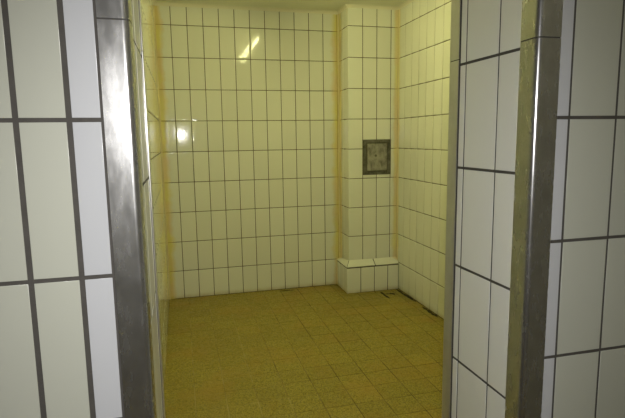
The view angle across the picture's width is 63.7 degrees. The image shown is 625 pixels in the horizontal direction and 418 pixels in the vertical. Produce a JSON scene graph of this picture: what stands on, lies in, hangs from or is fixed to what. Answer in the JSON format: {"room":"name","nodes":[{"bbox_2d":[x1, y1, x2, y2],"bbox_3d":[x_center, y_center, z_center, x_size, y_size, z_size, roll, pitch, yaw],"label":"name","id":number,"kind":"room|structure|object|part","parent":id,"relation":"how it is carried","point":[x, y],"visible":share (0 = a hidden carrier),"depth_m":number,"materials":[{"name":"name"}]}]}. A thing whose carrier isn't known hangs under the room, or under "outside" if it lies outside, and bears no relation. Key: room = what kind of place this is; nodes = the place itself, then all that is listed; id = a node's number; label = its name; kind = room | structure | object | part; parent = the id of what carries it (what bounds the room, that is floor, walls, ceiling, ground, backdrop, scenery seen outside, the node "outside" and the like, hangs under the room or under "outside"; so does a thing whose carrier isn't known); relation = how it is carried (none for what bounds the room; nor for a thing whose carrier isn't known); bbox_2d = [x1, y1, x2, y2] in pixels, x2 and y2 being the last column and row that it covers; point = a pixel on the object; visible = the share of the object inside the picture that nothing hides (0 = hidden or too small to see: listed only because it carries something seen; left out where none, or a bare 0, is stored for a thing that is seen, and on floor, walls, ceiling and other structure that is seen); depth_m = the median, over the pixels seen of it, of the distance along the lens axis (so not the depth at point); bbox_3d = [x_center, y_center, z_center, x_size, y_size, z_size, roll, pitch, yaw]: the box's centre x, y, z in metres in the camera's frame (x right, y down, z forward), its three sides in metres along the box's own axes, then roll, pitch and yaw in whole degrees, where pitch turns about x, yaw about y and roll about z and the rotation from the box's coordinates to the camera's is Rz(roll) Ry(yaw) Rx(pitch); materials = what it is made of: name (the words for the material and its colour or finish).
{"room":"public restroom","nodes":[
{"label":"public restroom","id":0,"kind":"room"},
{"bbox_2d":[141,0,169,382],"bbox_3d":[-0.915,-0.215,2.626,0.151,2.506,3.227,-3,8,-14],"label":"wall","id":1,"kind":"structure","parent":0,"point":[146,5],"depth_m":3.09,"materials":[{"name":"beige tile"}]},
{"bbox_2d":[155,6,338,298],"bbox_3d":[-0.296,-0.477,4.410,2.203,2.506,0.151,-3,8,-14],"label":"wall","id":2,"kind":"structure","parent":0,"point":[249,98],"depth_m":4.27,"materials":[{"name":"beige tile"}]},
{"bbox_2d":[153,5,398,298],"bbox_3d":[-0.258,-0.467,4.309,1.979,2.400,0.194,-2,8,-8],"label":"trim","id":3,"kind":"structure","parent":2,"relation":"attached to","point":[153,5],"depth_m":4.31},
{"bbox_2d":[156,0,406,10],"bbox_3d":[0.092,-1.506,2.698,2.163,0.100,3.257,-3,8,-14],"label":"ceiling","id":4,"kind":"structure","parent":0,"point":[326,5],"depth_m":4.00,"materials":[{"name":"beige paint"}]},
{"bbox_2d":[164,284,443,417],"bbox_3d":[0.176,0.987,2.866,2.163,0.087,3.637,-3,8,-14],"label":"floor","id":5,"kind":"structure","parent":0,"point":[325,351],"depth_m":3.12,"materials":[{"name":"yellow tile"}]},
{"bbox_2d":[336,257,398,293],"bbox_3d":[0.489,0.562,4.522,0.482,0.280,0.303,-3,8,-14],"label":"tiled ledge","id":6,"kind":"object","parent":5,"relation":"on","point":[375,274],"visible":1,"depth_m":4.39,"materials":[{"name":"beige tile"}]},
{"bbox_2d":[0,0,624,417],"bbox_3d":[-0.444,-0.065,0.936,4.014,2.670,0.332,-3,8,-14],"label":"wall","id":7,"kind":"structure","parent":0,"point":[584,373],"depth_m":1.00,"materials":[{"name":"beige tile"}]},
{"bbox_2d":[95,0,156,417],"bbox_3d":[-0.303,0.148,0.853,0.048,2.153,0.048,-3,8,-14],"label":"guard","id":8,"kind":"object","parent":7,"relation":"attached to","point":[114,42],"visible":1,"depth_m":0.81,"materials":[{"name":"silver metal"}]},
{"bbox_2d":[139,0,165,417],"bbox_3d":[-0.377,0.111,1.126,0.050,2.153,0.050,-3,8,-14],"label":"guard","id":9,"kind":"object","parent":7,"relation":"attached to","point":[139,0],"visible":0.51,"depth_m":1.10,"materials":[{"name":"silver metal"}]},
{"bbox_2d":[442,0,460,417],"bbox_3d":[0.381,0.072,1.321,0.050,2.153,0.050,-3,8,-14],"label":"guard","id":10,"kind":"object","parent":7,"relation":"attached to","point":[455,4],"visible":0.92,"depth_m":1.30,"materials":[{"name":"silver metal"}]},
{"bbox_2d":[505,0,562,417],"bbox_3d":[0.454,0.110,1.050,0.052,2.153,0.052,-3,8,-14],"label":"guard","id":11,"kind":"object","parent":7,"relation":"attached to","point":[546,70],"visible":1,"depth_m":1.02,"materials":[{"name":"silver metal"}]},
{"bbox_2d":[339,8,397,259],"bbox_3d":[0.499,-0.497,4.465,0.496,2.506,0.344,-3,8,-14],"label":"wall pier","id":12,"kind":"object","parent":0,"point":[368,38],"visible":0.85,"depth_m":4.27,"materials":[{"name":"beige tile"}]},
{"bbox_2d":[363,139,390,174],"bbox_3d":[0.554,-0.443,4.304,0.250,0.297,0.011,-3,8,-14],"label":"access panel","id":13,"kind":"object","parent":12,"relation":"attached to","point":[376,155],"visible":1,"depth_m":4.30,"materials":[{"name":"metal"}]},
{"bbox_3d":[0.552,-0.445,4.306,0.180,0.231,0.007,-3,8,-14],"label":"plate","id":14,"kind":"part","parent":13,"relation":"part of","materials":[{"name":"metal"}]},
{"bbox_2d":[397,0,450,318],"bbox_3d":[1.154,-0.305,3.051,0.151,2.506,3.437,-3,8,-14],"label":"wall","id":15,"kind":"structure","parent":0,"point":[424,25],"depth_m":3.88,"materials":[{"name":"beige tile"}]},
{"bbox_2d":[152,0,414,14],"bbox_3d":[0.099,-1.442,2.683,1.963,0.022,3.107,-3,8,-14],"label":"trim","id":16,"kind":"structure","parent":15,"relation":"attached to","point":[407,2],"depth_m":4.10,"materials":[{"name":"paint"}]}
]}

